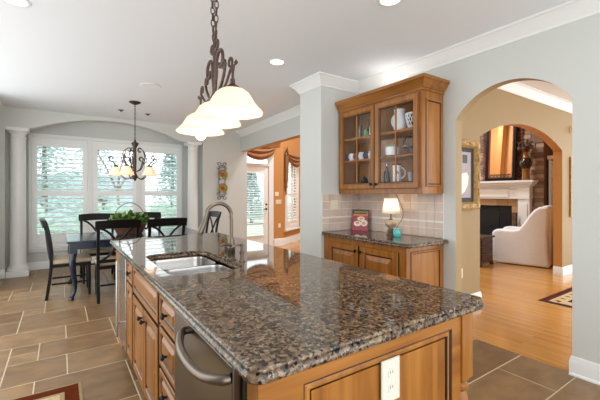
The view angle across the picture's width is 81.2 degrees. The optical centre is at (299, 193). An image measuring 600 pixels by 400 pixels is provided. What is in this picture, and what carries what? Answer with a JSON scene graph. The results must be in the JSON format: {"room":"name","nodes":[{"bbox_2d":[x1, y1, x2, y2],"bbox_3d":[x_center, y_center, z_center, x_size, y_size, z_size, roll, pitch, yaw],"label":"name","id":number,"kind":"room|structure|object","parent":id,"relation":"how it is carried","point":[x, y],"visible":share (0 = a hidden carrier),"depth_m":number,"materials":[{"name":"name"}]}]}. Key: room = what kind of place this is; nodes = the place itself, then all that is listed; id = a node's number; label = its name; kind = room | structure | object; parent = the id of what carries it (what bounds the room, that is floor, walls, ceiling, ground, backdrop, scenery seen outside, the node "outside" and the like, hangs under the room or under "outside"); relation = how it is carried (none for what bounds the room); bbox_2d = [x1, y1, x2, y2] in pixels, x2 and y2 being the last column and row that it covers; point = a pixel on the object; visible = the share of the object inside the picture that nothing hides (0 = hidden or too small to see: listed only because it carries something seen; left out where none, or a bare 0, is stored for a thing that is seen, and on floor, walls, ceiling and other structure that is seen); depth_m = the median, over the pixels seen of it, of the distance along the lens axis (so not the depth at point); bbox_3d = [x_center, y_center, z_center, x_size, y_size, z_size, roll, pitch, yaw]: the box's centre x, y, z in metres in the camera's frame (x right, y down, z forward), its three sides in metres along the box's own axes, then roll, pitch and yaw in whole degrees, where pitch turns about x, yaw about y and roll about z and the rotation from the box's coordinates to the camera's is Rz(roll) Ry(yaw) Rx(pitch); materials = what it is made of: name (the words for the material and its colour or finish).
{"room":"kitchen","nodes":[
{"label":"kitchen","id":0,"kind":"room"},
{"bbox_2d":[5,126,29,277],"bbox_3d":[-4.738,0.136,5.883,0.300,2.469,0.300,0,0,-34],"label":"column","id":1,"kind":"structure","parent":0,"point":[18,266],"depth_m":5.80,"materials":[{"name":"white paint"}]},
{"bbox_2d":[0,106,246,271],"bbox_3d":[-3.202,-0.030,6.932,4.630,2.800,0.200,0,0,-34],"label":"wall","id":2,"kind":"structure","parent":0,"point":[226,148],"depth_m":7.61,"materials":[{"name":"grey paint"}]},
{"bbox_2d":[0,269,4,278],"bbox_3d":[-3.194,1.300,6.806,4.400,0.140,0.016,0,0,-34],"label":"baseboard","id":3,"kind":"structure","parent":2,"relation":"attached to","point":[2,272],"depth_m":5.68,"materials":[{"name":"white wood"}]},
{"bbox_2d":[7,122,199,266],"bbox_3d":[-3.678,-0.030,7.000,3.380,2.800,0.450,0,0,-34],"label":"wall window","id":4,"kind":"structure","parent":2,"relation":"in","point":[103,130],"depth_m":6.87,"materials":[{"name":"grey paint"}]},
{"bbox_2d":[28,133,89,252],"bbox_3d":[-4.493,-0.020,6.571,0.950,2.150,0.180,0,0,-34],"label":"window","id":5,"kind":"structure","parent":4,"relation":"attached to","point":[36,242],"depth_m":6.46,"materials":[{"name":"white"}]},
{"bbox_2d":[27,256,103,269],"bbox_3d":[-3.720,1.300,7.053,3.310,0.140,0.016,0,0,-34],"label":"baseboard","id":6,"kind":"structure","parent":4,"relation":"attached to","point":[43,264],"depth_m":6.36,"materials":[{"name":"white"}]},
{"bbox_2d":[90,138,138,231],"bbox_3d":[-3.739,-0.020,7.085,0.875,2.150,0.180,0,0,-34],"label":"window","id":7,"kind":"structure","parent":4,"relation":"attached to","point":[96,144],"depth_m":6.97,"materials":[{"name":"white"}]},
{"bbox_2d":[139,141,181,229],"bbox_3d":[-3.013,-0.020,7.582,0.885,2.150,0.180,0,0,-34],"label":"window","id":8,"kind":"structure","parent":4,"relation":"attached to","point":[147,147],"depth_m":7.55,"materials":[{"name":"white"}]},
{"bbox_2d":[217,162,226,199],"bbox_3d":[-1.719,-0.290,7.766,0.245,0.833,0.073,0,0,-34],"label":"plate rack","id":9,"kind":"object","parent":2,"relation":"attached to","point":[218,162],"visible":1,"depth_m":7.79,"materials":[{"name":"black metal"}]},
{"bbox_2d":[219,170,227,178],"bbox_3d":[-1.705,-0.432,7.746,0.210,0.208,0.042,0,0,-34],"label":"wall plate","id":10,"kind":"object","parent":9,"relation":"attached to","point":[223,174],"visible":1,"depth_m":7.75,"materials":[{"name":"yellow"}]},
{"bbox_2d":[219,183,227,192],"bbox_3d":[-1.705,-0.132,7.746,0.210,0.208,0.042,0,0,-34],"label":"wall plate","id":11,"kind":"object","parent":9,"relation":"attached to","point":[223,188],"visible":1,"depth_m":7.75,"materials":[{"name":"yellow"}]},
{"bbox_2d":[184,142,201,229],"bbox_3d":[-2.310,0.136,7.541,0.300,2.469,0.300,0,0,-34],"label":"column","id":12,"kind":"structure","parent":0,"point":[192,149],"depth_m":7.45,"materials":[{"name":"white paint"}]},
{"bbox_2d":[238,130,282,238],"bbox_3d":[-0.931,-1.230,8.900,1.340,5.200,0.490,0,0,-34],"label":"wall door","id":13,"kind":"structure","parent":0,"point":[278,154],"depth_m":9.30,"materials":[{"name":"brown"}]},
{"bbox_2d":[247,154,273,245],"bbox_3d":[-1.129,0.100,8.950,0.990,2.540,0.144,0,0,-34],"label":"door","id":14,"kind":"structure","parent":13,"relation":"attached to","point":[267,237],"depth_m":9.09,"materials":[{"name":"white wood"}]},
{"bbox_2d":[247,171,263,235],"bbox_3d":[-1.163,0.236,8.893,0.564,1.623,0.048,0,0,-34],"label":"blind","id":15,"kind":"object","parent":14,"relation":"attached to","point":[247,171],"depth_m":8.92,"materials":[{"name":"white plastic"}]},
{"bbox_2d":[247,147,275,159],"bbox_3d":[-1.063,-1.056,8.863,1.040,0.416,0.153,0,0,-34],"label":"swag valance","id":16,"kind":"object","parent":13,"relation":"attached to","point":[263,153],"visible":0.59,"depth_m":8.88,"materials":[{"name":"brown fabric"}]},
{"bbox_2d":[241,115,299,151],"bbox_3d":[-0.478,-2.405,6.715,0.140,2.850,3.244,0,0,-31],"label":"wall header","id":17,"kind":"structure","parent":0,"point":[289,129],"depth_m":6.66,"materials":[{"name":"grey paint"}]},
{"bbox_2d":[266,143,279,147],"bbox_3d":[-0.587,-2.410,7.434,0.285,2.840,0.180,0,0,-34],"label":"wall","id":18,"kind":"structure","parent":0,"point":[277,145],"depth_m":7.40,"materials":[{"name":"brown"}]},
{"bbox_2d":[0,0,570,130],"bbox_3d":[-0.998,-1.480,3.084,4.770,0.100,9.020,0,0,-34],"label":"ceiling","id":19,"kind":"structure","parent":0,"point":[82,57],"depth_m":3.35,"materials":[{"name":"white paint"}]},
{"bbox_2d":[1,0,31,7],"bbox_3d":[-2.103,-1.426,2.584,0.196,0.008,0.196,0,0,-34],"label":"recessed light","id":20,"kind":"object","parent":19,"relation":"in","point":[17,3],"visible":1,"depth_m":2.62,"materials":[{"name":"white"}]},
{"bbox_2d":[5,0,26,5],"bbox_3d":[-2.103,-1.428,2.584,0.140,0.002,0.140,0,0,-34],"label":"diffuser","id":21,"kind":"object","parent":20,"relation":"attached to","point":[11,2],"depth_m":2.61,"materials":[{"name":"white"}]},
{"bbox_2d":[108,101,157,180],"bbox_3d":[-2.581,-0.815,5.458,0.719,1.230,0.693,0,0,-34],"label":"chandelier","id":22,"kind":"object","parent":19,"relation":"hanging from","point":[128,171],"visible":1,"depth_m":5.38,"materials":[{"name":"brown metal"}]},
{"bbox_2d":[140,83,160,88],"bbox_3d":[-1.976,-1.426,4.632,0.264,0.008,0.264,0,0,-34],"label":"ceiling speaker","id":23,"kind":"object","parent":19,"relation":"attached to","point":[144,85],"visible":1,"depth_m":4.63,"materials":[{"name":"white"}]},
{"bbox_2d":[176,0,262,139],"bbox_3d":[-0.552,-0.911,2.263,0.351,1.037,1.051,0,0,-30],"label":"pendant","id":24,"kind":"object","parent":19,"relation":"hanging from","point":[229,104],"visible":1,"depth_m":2.12,"materials":[{"name":"white glass"}]},
{"bbox_2d":[268,59,285,65],"bbox_3d":[-0.250,-1.426,3.789,0.196,0.008,0.196,0,0,-34],"label":"recessed light","id":25,"kind":"object","parent":19,"relation":"in","point":[277,62],"visible":1,"depth_m":3.79,"materials":[{"name":"white"}]},
{"bbox_2d":[270,60,282,64],"bbox_3d":[-0.250,-1.428,3.789,0.140,0.002,0.140,0,0,-34],"label":"diffuser","id":26,"kind":"object","parent":25,"relation":"attached to","point":[273,62],"depth_m":3.80,"materials":[{"name":"white plastic"}]},
{"bbox_2d":[377,0,402,6],"bbox_3d":[0.665,-1.426,2.573,0.196,0.008,0.196,0,0,-34],"label":"recessed light","id":27,"kind":"object","parent":19,"relation":"in","point":[384,3],"visible":1,"depth_m":2.61,"materials":[{"name":"white"}]},
{"bbox_2d":[381,0,399,4],"bbox_3d":[0.665,-1.428,2.573,0.140,0.002,0.140,0,0,-34],"label":"diffuser","id":28,"kind":"object","parent":27,"relation":"attached to","point":[383,2],"depth_m":2.61,"materials":[{"name":"white plastic"}]},
{"bbox_2d":[283,137,299,237],"bbox_3d":[-0.220,-1.230,10.143,0.120,5.200,1.600,0,0,21],"label":"wall","id":29,"kind":"structure","parent":0,"point":[293,145],"depth_m":9.86,"materials":[{"name":"brown"}]},
{"bbox_2d":[274,233,299,245],"bbox_3d":[-0.211,1.275,10.004,0.157,0.190,1.850,0,0,26],"label":"baseboard","id":30,"kind":"structure","parent":29,"relation":"attached to","point":[280,241],"depth_m":9.55,"materials":[{"name":"white wood"}]},
{"bbox_2d":[284,162,299,230],"bbox_3d":[-0.235,-0.020,9.946,0.145,2.060,1.060,0,0,21],"label":"window","id":31,"kind":"structure","parent":29,"relation":"in","point":[292,197],"depth_m":9.98,"materials":[{"name":"white"}]},
{"bbox_2d":[285,146,299,194],"bbox_3d":[-0.161,-0.625,9.866,0.105,1.331,1.074,0,0,24],"label":"curtain","id":32,"kind":"object","parent":29,"relation":"hanging from","point":[294,160],"visible":0.93,"depth_m":9.50,"materials":[{"name":"brown fabric"}]},
{"bbox_2d":[0,240,599,399],"bbox_3d":[1.566,1.395,5.368,11.360,0.050,12.100,0,0,-34],"label":"floor","id":33,"kind":"structure","parent":0,"point":[59,341],"depth_m":3.30,"materials":[{"name":"tile"}]},
{"bbox_2d":[10,382,82,399],"bbox_3d":[-1.737,1.364,1.781,1.100,0.010,1.100,0,0,-34],"label":"kitchen rug","id":34,"kind":"object","parent":33,"relation":"on","point":[73,391],"visible":1,"depth_m":2.38,"materials":[{"name":"red fabric"}]},
{"bbox_2d":[39,218,91,300],"bbox_3d":[-3.214,0.847,4.804,0.590,1.045,0.524,0,0,-34],"label":"dining chair","id":35,"kind":"object","parent":33,"relation":"on","point":[56,261],"visible":0.98,"depth_m":4.68,"materials":[{"name":"black wood"}]},
{"bbox_2d":[53,253,91,264],"bbox_3d":[-3.152,0.890,4.847,0.440,0.057,0.476,0,0,-34],"label":"seat cushion","id":36,"kind":"object","parent":35,"relation":"on","point":[82,258],"depth_m":4.72,"materials":[{"name":"fabric"}]},
{"bbox_2d":[79,213,115,283],"bbox_3d":[-3.272,0.847,5.679,0.524,1.045,0.590,0,0,-34],"label":"dining chair","id":37,"kind":"object","parent":33,"relation":"on","point":[91,216],"visible":0.48,"depth_m":5.71,"materials":[{"name":"black wood"}]},
{"bbox_2d":[81,247,115,253],"bbox_3d":[-3.230,0.890,5.617,0.476,0.057,0.440,0,0,-34],"label":"seat cushion","id":38,"kind":"object","parent":37,"relation":"on","point":[106,250],"depth_m":5.46,"materials":[{"name":"fabric"}]},
{"bbox_2d":[94,219,140,303],"bbox_3d":[-2.449,0.847,4.667,0.524,1.045,0.590,0,0,-34],"label":"dining chair","id":39,"kind":"object","parent":33,"relation":"on","point":[106,262],"visible":0.68,"depth_m":4.43,"materials":[{"name":"black wood"}]},
{"bbox_2d":[94,255,115,265],"bbox_3d":[-2.491,0.890,4.729,0.476,0.057,0.440,0,0,-34],"label":"seat cushion","id":40,"kind":"object","parent":39,"relation":"on","point":[111,263],"depth_m":4.51,"materials":[{"name":"fabric"}]},
{"bbox_2d":[116,253,127,351],"bbox_3d":[-1.264,0.935,3.085,0.664,0.867,0.360,0,0,-34],"label":"trash compactor","id":41,"kind":"object","parent":33,"relation":"on","point":[122,270],"visible":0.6,"depth_m":2.83,"materials":[{"name":"metal"}]},
{"bbox_2d":[66,227,204,300],"bbox_3d":[-2.520,0.993,5.411,1.820,0.770,1.120,0,0,-34],"label":"dining table","id":42,"kind":"object","parent":33,"relation":"on","point":[75,241],"visible":0.45,"depth_m":4.78,"materials":[{"name":"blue wood"}]},
{"bbox_2d":[109,203,149,233],"bbox_3d":[-2.613,0.369,5.380,0.582,0.474,0.475,0,0,-34],"label":"basket","id":43,"kind":"object","parent":42,"relation":"on","point":[117,216],"visible":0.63,"depth_m":5.28,"materials":[{"name":"green plant"}]},
{"bbox_2d":[132,212,160,228],"bbox_3d":[-2.645,0.847,6.107,0.524,1.045,0.590,0,0,-34],"label":"dining chair","id":44,"kind":"object","parent":33,"relation":"on","point":[155,215],"visible":0.18,"depth_m":6.38,"materials":[{"name":"black wood"}]},
{"bbox_2d":[133,267,161,399],"bbox_3d":[-0.732,0.935,2.370,0.672,0.867,0.810,0,0,-34],"label":"base cabinet","id":45,"kind":"object","parent":33,"relation":"on","point":[146,324],"visible":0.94,"depth_m":2.13,"materials":[{"name":"brown wood"}]},
{"bbox_2d":[159,294,174,399],"bbox_3d":[-0.407,0.935,1.877,0.652,0.867,0.360,0,0,-34],"label":"base cabinet","id":46,"kind":"object","parent":33,"relation":"on","point":[166,311],"visible":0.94,"depth_m":1.71,"materials":[{"name":"brown wood"}]},
{"bbox_2d":[147,218,186,236],"bbox_3d":[-1.949,0.847,4.984,0.524,1.045,0.590,0,0,-35],"label":"dining chair","id":47,"kind":"object","parent":33,"relation":"on","point":[151,223],"visible":0.29,"depth_m":4.75,"materials":[{"name":"black wood"}]},
{"bbox_2d":[126,256,214,364],"bbox_3d":[-1.055,0.935,2.825,0.652,0.867,0.295,0,0,-34],"label":"base cabinet","id":48,"kind":"object","parent":33,"relation":"on","point":[129,273],"visible":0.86,"depth_m":2.64,"materials":[{"name":"brown wood"}]},
{"bbox_2d":[175,310,246,399],"bbox_3d":[-0.156,0.935,1.431,0.679,0.867,0.640,0,0,-34],"label":"dishwasher","id":49,"kind":"object","parent":33,"relation":"on","point":[201,373],"visible":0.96,"depth_m":1.21,"materials":[{"name":"grey metal"}]},
{"bbox_2d":[205,211,221,232],"bbox_3d":[-1.814,0.847,6.513,0.590,1.045,0.524,0,0,-37],"label":"dining chair","id":50,"kind":"object","parent":33,"relation":"on","point":[217,214],"visible":0.41,"depth_m":6.65,"materials":[{"name":"black wood"}]},
{"bbox_2d":[116,250,472,399],"bbox_3d":[-0.525,0.936,2.505,1.062,0.868,3.030,0,0,-34],"label":"kitchen island","id":51,"kind":"object","parent":33,"relation":"on","point":[436,362],"visible":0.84,"depth_m":1.33,"materials":[{"name":"brown wood"}]},
{"bbox_2d":[110,232,483,384],"bbox_3d":[-0.550,0.477,2.530,1.145,0.045,3.200,0,0,-34],"label":"island countertop","id":52,"kind":"structure","parent":51,"relation":"on","point":[280,313],"depth_m":1.48,"materials":[{"name":"stone"}]},
{"bbox_2d":[152,257,230,274],"bbox_3d":[-0.743,0.611,2.387,0.410,0.220,0.780,0,0,-34],"label":"sink","id":53,"kind":"object","parent":52,"relation":"in","point":[190,265],"visible":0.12,"depth_m":2.64,"materials":[{"name":"silver metal"}]},
{"bbox_2d":[197,202,235,260],"bbox_3d":[-0.552,0.253,2.349,0.274,0.402,0.095,0,0,-34],"label":"faucet","id":54,"kind":"object","parent":52,"relation":"on","point":[231,252],"visible":0.95,"depth_m":2.39,"materials":[{"name":"silver metal"}]},
{"bbox_2d":[231,244,244,262],"bbox_3d":[-0.412,0.394,2.328,0.100,0.122,0.043,0,0,-34],"label":"soap dispenser","id":55,"kind":"object","parent":52,"relation":"on","point":[241,252],"visible":1,"depth_m":2.33,"materials":[{"name":"silver metal"}]},
{"bbox_2d":[381,355,399,399],"bbox_3d":[0.327,0.670,1.259,0.095,0.155,0.008,0,0,-34],"label":"wall outlet","id":56,"kind":"object","parent":51,"relation":"attached to","point":[390,368],"visible":1,"depth_m":1.25,"materials":[{"name":"white plastic"}]},
{"bbox_2d":[388,368,393,377],"bbox_3d":[0.328,0.643,1.257,0.030,0.026,0.002,0,0,-34],"label":"socket","id":57,"kind":"object","parent":56,"relation":"attached to","point":[390,370],"depth_m":1.26,"materials":[{"name":"grey plastic"}]},
{"bbox_2d":[388,383,393,392],"bbox_3d":[0.328,0.697,1.257,0.030,0.026,0.002,0,0,-34],"label":"socket","id":58,"kind":"object","parent":56,"relation":"attached to","point":[390,385],"depth_m":1.26,"materials":[{"name":"grey plastic"}]},
{"bbox_2d":[324,236,443,287],"bbox_3d":[0.857,0.933,3.877,0.627,0.871,1.233,0,0,-34],"label":"base cabinet","id":59,"kind":"object","parent":33,"relation":"on","point":[420,264],"visible":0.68,"depth_m":3.47,"materials":[{"name":"brown wood"}]},
{"bbox_2d":[321,230,448,248],"bbox_3d":[0.874,0.476,3.862,0.616,0.042,1.283,0,0,-34],"label":"countertop","id":60,"kind":"structure","parent":59,"relation":"on","point":[377,237],"depth_m":3.58,"materials":[{"name":"brown stone"}]},
{"bbox_2d":[352,209,368,230],"bbox_3d":[0.756,0.327,4.384,0.209,0.260,0.066,0,0,31],"label":"cookbook","id":61,"kind":"object","parent":60,"relation":"on","point":[360,218],"visible":1,"depth_m":4.37,"materials":[{"name":"red paper"}]},
{"bbox_2d":[354,217,366,225],"bbox_3d":[0.758,0.342,4.369,0.181,0.120,0.025,0,0,31],"label":"picture","id":62,"kind":"object","parent":61,"relation":"attached to","point":[358,221],"depth_m":4.37,"materials":[{"name":"beige"}]},
{"bbox_2d":[382,198,399,235],"bbox_3d":[1.008,0.252,3.879,0.204,0.405,0.201,0,0,-34],"label":"table lamp","id":63,"kind":"object","parent":60,"relation":"on","point":[390,206],"visible":0.94,"depth_m":3.82,"materials":[{"name":"white fabric"}]},
{"bbox_2d":[393,229,400,236],"bbox_3d":[1.033,0.413,3.727,0.086,0.083,0.086,0,0,-34],"label":"candle jar","id":64,"kind":"object","parent":60,"relation":"on","point":[396,232],"visible":1,"depth_m":3.69,"materials":[{"name":"teal glass"}]},
{"bbox_2d":[480,234,494,266],"bbox_3d":[3.418,1.089,6.911,0.580,0.559,0.580,0,0,-37],"label":"wooden chest","id":65,"kind":"object","parent":33,"relation":"on","point":[486,241],"visible":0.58,"depth_m":6.68,"materials":[{"name":"brown wood"}]},
{"bbox_2d":[480,180,537,232],"bbox_3d":[4.507,0.535,8.357,0.270,1.670,2.000,0,0,-34],"label":"fireplace mantel","id":66,"kind":"object","parent":33,"relation":"on","point":[516,196],"visible":0.34,"depth_m":8.08,"materials":[{"name":"white"}]},
{"bbox_2d":[485,125,517,180],"bbox_3d":[4.690,-1.081,8.168,0.157,1.548,0.680,0,0,-34],"label":"mirror","id":67,"kind":"object","parent":66,"relation":"on","point":[501,142],"visible":0.89,"depth_m":8.15,"materials":[{"name":"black mirror"}]},
{"bbox_2d":[480,180,537,186],"bbox_3d":[4.507,-0.235,8.357,0.270,0.130,2.000,0,0,-34],"label":"shelf","id":68,"kind":"object","parent":66,"relation":"attached to","point":[516,183],"depth_m":7.88,"materials":[{"name":"white"}]},
{"bbox_2d":[517,139,533,179],"bbox_3d":[4.908,-0.736,7.632,0.310,0.868,0.330,0,0,31],"label":"vase","id":69,"kind":"object","parent":66,"relation":"on","point":[525,163],"visible":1,"depth_m":7.58,"materials":[{"name":"orange glass"}]},
{"bbox_2d":[492,205,552,267],"bbox_3d":[4.507,0.789,7.026,0.960,1.138,0.920,0,0,43],"label":"armchair","id":70,"kind":"object","parent":33,"relation":"on","point":[530,244],"visible":0.9,"depth_m":6.59,"materials":[{"name":"white fabric"}]},
{"bbox_2d":[547,155,552,205],"bbox_3d":[5.661,0.270,7.474,0.340,2.200,0.540,0,0,-34],"label":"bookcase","id":71,"kind":"object","parent":33,"relation":"on","point":[550,158],"visible":0.09,"depth_m":7.58,"materials":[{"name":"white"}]},
{"bbox_2d":[538,287,571,308],"bbox_3d":[4.209,1.365,4.388,1.870,0.009,1.480,0,0,-34],"label":"rug","id":72,"kind":"object","parent":33,"relation":"on","point":[563,298],"visible":0.2,"depth_m":4.52,"materials":[{"name":"beige fabric"}]},
{"bbox_3d":[4.392,1.171,8.278,0.210,0.396,2.196,0,0,-34],"label":"hearth","id":73,"kind":"object","parent":33,"relation":"on","visible":0},
{"bbox_2d":[480,208,516,234],"bbox_3d":[4.421,0.656,8.261,0.124,0.630,1.262,0,0,-34],"label":"fire screen","id":74,"kind":"object","parent":73,"relation":"on","point":[496,210],"visible":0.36,"depth_m":7.97,"materials":[{"name":"black metal"}]},
{"bbox_2d":[300,86,358,257],"bbox_3d":[0.388,-0.030,4.571,0.622,2.800,0.467,0,0,-34],"label":"wall","id":75,"kind":"structure","parent":0,"point":[319,114],"depth_m":4.34,"materials":[{"name":"grey paint"}]},
{"bbox_2d":[330,200,337,209],"bbox_3d":[0.423,0.135,4.310,0.115,0.115,0.011,0,0,-34],"label":"switch plate","id":76,"kind":"object","parent":75,"relation":"attached to","point":[333,203],"visible":1,"depth_m":4.31,"materials":[{"name":"beige plastic"}]},
{"bbox_2d":[358,13,599,363],"bbox_3d":[2.009,-1.230,2.825,0.117,5.200,6.000,0,0,-34],"label":"wall","id":77,"kind":"structure","parent":0,"point":[567,57],"depth_m":2.79,"materials":[{"name":"grey paint"}]},
{"bbox_2d":[335,73,449,193],"bbox_3d":[0.962,-0.566,3.905,0.408,1.128,1.286,0,0,-34],"label":"upper cabinet","id":78,"kind":"object","parent":77,"relation":"attached to","point":[422,94],"visible":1,"depth_m":3.76,"materials":[{"name":"brown wood"}]},
{"bbox_2d":[359,176,368,182],"bbox_3d":[0.751,-0.167,4.149,0.090,0.102,0.136,0,0,-34],"label":"teapot","id":79,"kind":"object","parent":78,"relation":"on","point":[364,179],"visible":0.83,"depth_m":4.10,"materials":[{"name":"black ceramic"}]},
{"bbox_2d":[345,129,412,143],"bbox_3d":[0.983,-0.653,3.963,0.280,0.018,1.171,0,0,-34],"label":"shelf","id":80,"kind":"object","parent":78,"relation":"attached to","point":[388,137],"depth_m":3.99,"materials":[{"name":"brown wood"}]},
{"bbox_2d":[347,155,412,163],"bbox_3d":[0.983,-0.393,3.963,0.280,0.018,1.171,0,0,-34],"label":"shelf","id":81,"kind":"object","parent":78,"relation":"attached to","point":[402,159],"depth_m":3.99,"materials":[{"name":"brown wood"}]},
{"bbox_2d":[383,164,389,181],"bbox_3d":[0.949,-0.223,3.833,0.068,0.218,0.067,0,0,-34],"label":"oil bottle","id":82,"kind":"object","parent":78,"relation":"on","point":[386,175],"visible":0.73,"depth_m":3.81,"materials":[{"name":"glass"}]},
{"bbox_2d":[385,143,399,156],"bbox_3d":[0.997,-0.468,3.781,0.156,0.156,0.157,0,0,-34],"label":"crock","id":83,"kind":"object","parent":78,"relation":"on","point":[389,149],"visible":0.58,"depth_m":3.72,"materials":[{"name":"white ceramic"}]},
{"bbox_2d":[391,108,406,129],"bbox_3d":[1.054,-0.776,3.704,0.156,0.225,0.168,0,0,6],"label":"pitcher","id":84,"kind":"object","parent":78,"relation":"on","point":[401,121],"visible":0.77,"depth_m":3.64,"materials":[{"name":"white ceramic"}]},
{"bbox_2d":[392,164,405,181],"bbox_3d":[1.051,-0.217,3.711,0.142,0.206,0.095,0,0,13],"label":"mug","id":85,"kind":"object","parent":78,"relation":"on","point":[399,167],"visible":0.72,"depth_m":3.69,"materials":[{"name":"white ceramic"}]},
{"bbox_2d":[402,132,412,153],"bbox_3d":[1.140,-0.519,3.588,0.184,0.230,0.184,0,0,-34],"label":"cake dome","id":86,"kind":"object","parent":78,"relation":"on","point":[410,136],"visible":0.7,"depth_m":3.63,"materials":[{"name":"clear glass"}]},
{"bbox_2d":[405,112,412,127],"bbox_3d":[1.156,-0.742,3.556,0.176,0.156,0.176,0,0,-34],"label":"woven bowl","id":87,"kind":"object","parent":78,"relation":"on","point":[409,118],"visible":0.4,"depth_m":3.52,"materials":[{"name":"white ceramic"}]},
{"bbox_2d":[408,172,412,180],"bbox_3d":[1.140,-0.169,3.588,0.068,0.110,0.067,0,0,-34],"label":"tumbler","id":88,"kind":"object","parent":78,"relation":"on","point":[410,174],"visible":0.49,"depth_m":3.56,"materials":[{"name":"white ceramic"}]},
{"bbox_2d":[237,0,599,136],"bbox_3d":[0.792,-1.367,3.962,0.852,0.125,9.238,0,0,-33],"label":"trim","id":89,"kind":"structure","parent":77,"relation":"attached to","point":[571,11],"depth_m":3.40,"materials":[{"name":"white paint"}]},
{"bbox_2d":[569,355,599,385],"bbox_3d":[2.892,1.300,1.519,0.130,0.140,2.846,0,0,-34],"label":"baseboard","id":90,"kind":"structure","parent":77,"relation":"attached to","point":[580,368],"depth_m":2.58,"materials":[{"name":"white"}]},
{"bbox_2d":[480,128,552,234],"bbox_3d":[4.783,-1.220,8.636,0.480,5.180,2.330,0,0,-34],"label":"wall","id":91,"kind":"structure","parent":0,"point":[539,170],"depth_m":7.66,"materials":[{"name":"stone"}]},
{"bbox_2d":[482,127,522,180],"bbox_3d":[4.753,-1.268,8.237,0.024,1.973,0.925,0,0,-34],"label":"trim","id":92,"kind":"structure","parent":91,"relation":"attached to","point":[518,130],"depth_m":7.94,"materials":[{"name":"wood"}]},
{"bbox_2d":[462,88,571,293],"bbox_3d":[3.834,-1.230,5.566,5.990,5.200,0.130,0,0,-34],"label":"wall","id":93,"kind":"structure","parent":0,"point":[497,108],"depth_m":5.14,"materials":[{"name":"beige paint"}]},
{"bbox_2d":[462,139,480,209],"bbox_3d":[1.905,-0.230,4.126,0.760,0.830,0.069,0,0,-34],"label":"framed picture","id":94,"kind":"object","parent":93,"relation":"attached to","point":[471,158],"visible":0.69,"depth_m":4.26,"materials":[{"name":"gold metal"}]},
{"bbox_2d":[462,152,470,197],"bbox_3d":[1.894,-0.230,4.142,0.460,0.550,0.006,0,0,-34],"label":"print","id":95,"kind":"object","parent":94,"relation":"attached to","point":[466,156],"depth_m":4.22,"materials":[{"name":"grey paper"}]},
{"bbox_2d":[471,265,571,297],"bbox_3d":[3.797,1.300,5.532,5.890,0.140,0.146,0,0,-34],"label":"baseboard","id":96,"kind":"structure","parent":93,"relation":"attached to","point":[561,271],"depth_m":5.91,"materials":[{"name":"white"}]},
{"bbox_2d":[497,82,571,112],"bbox_3d":[3.857,-1.468,5.443,5.890,0.125,0.100,0,0,-34],"label":"trim","id":97,"kind":"structure","parent":93,"relation":"attached to","point":[516,88],"depth_m":5.22,"materials":[{"name":"white paint"}]},
{"bbox_2d":[570,157,571,216],"bbox_3d":[4.908,-0.120,6.201,0.600,1.040,0.030,0,0,-34],"label":"framed prints","id":98,"kind":"object","parent":93,"relation":"attached to","point":[570,157],"visible":0.21,"depth_m":6.03,"materials":[{"name":"gold metal"}]},
{"bbox_2d":[517,80,571,101],"bbox_3d":[5.046,-1.580,3.791,5.990,0.100,4.170,0,0,-34],"label":"ceiling","id":99,"kind":"structure","parent":0,"point":[549,88],"depth_m":5.08,"materials":[{"name":"white paint"}]},
{"label":"outside","id":100,"kind":"structure","parent":0,"visible":0},
{"bbox_2d":[37,203,262,235],"bbox_3d":[-17.475,1.770,30.025,55.000,0.100,50.700,0,0,-34],"label":"ground","id":101,"kind":"structure","parent":100,"point":[248,220],"depth_m":18.53,"materials":[{"name":"green plant"}]},
{"bbox_2d":[37,204,61,233],"bbox_3d":[-6.705,0.964,8.247,1.824,1.532,1.629,0,0,-34],"label":"shrub","id":102,"kind":"object","parent":101,"relation":"on","point":[38,205],"visible":0.06,"depth_m":8.54,"materials":[{"name":"green plant"}]},
{"bbox_2d":[37,146,82,233],"bbox_3d":[-8.369,-0.970,11.442,3.326,5.401,3.193,0,0,-34],"label":"tree","id":103,"kind":"object","parent":101,"relation":"on","point":[38,150],"visible":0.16,"depth_m":11.40,"materials":[{"name":"green plant"}]},
{"bbox_2d":[37,173,131,220],"bbox_3d":[-18.831,0.180,22.257,14.800,3.100,6.800,0,0,-34],"label":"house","id":104,"kind":"structure","parent":101,"relation":"on","point":[121,179],"depth_m":22.89,"materials":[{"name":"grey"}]},
{"bbox_2d":[54,149,131,223],"bbox_3d":[-9.711,-1.570,16.366,3.806,6.600,3.772,0,0,-34],"label":"tree","id":105,"kind":"object","parent":101,"relation":"on","point":[76,152],"visible":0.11,"depth_m":16.27,"materials":[{"name":"green plant"}]},
{"bbox_2d":[68,203,131,232],"bbox_3d":[-5.235,0.960,9.400,1.730,1.540,1.575,0,0,-34],"label":"shrub","id":106,"kind":"object","parent":101,"relation":"on","point":[99,204],"visible":0.09,"depth_m":9.33,"materials":[{"name":"green plant"}]},
{"bbox_2d":[98,150,131,204],"bbox_3d":[-5.094,-0.862,10.996,3.962,5.198,2.666,0,0,-45],"label":"tree","id":107,"kind":"object","parent":101,"relation":"on","point":[105,166],"visible":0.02,"depth_m":11.12,"materials":[{"name":"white plant"}]},
{"bbox_2d":[146,196,175,227],"bbox_3d":[-3.885,0.882,10.555,1.801,1.713,1.657,0,0,-34],"label":"shrub","id":108,"kind":"object","parent":101,"relation":"on","point":[172,199],"visible":0.11,"depth_m":10.29,"materials":[{"name":"green plant"}]},
{"bbox_2d":[150,154,175,216],"bbox_3d":[-6.764,-0.570,18.591,2.765,4.600,2.870,0,0,-34],"label":"tree","id":109,"kind":"object","parent":101,"relation":"on","point":[171,158],"visible":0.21,"depth_m":18.42,"materials":[{"name":"green plant"}]},
{"bbox_2d":[247,173,262,222],"bbox_3d":[-2.800,0.127,20.494,2.223,3.206,2.180,0,0,-34],"label":"tree","id":110,"kind":"object","parent":101,"relation":"on","point":[252,176],"visible":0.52,"depth_m":20.16,"materials":[{"name":"green plant"}]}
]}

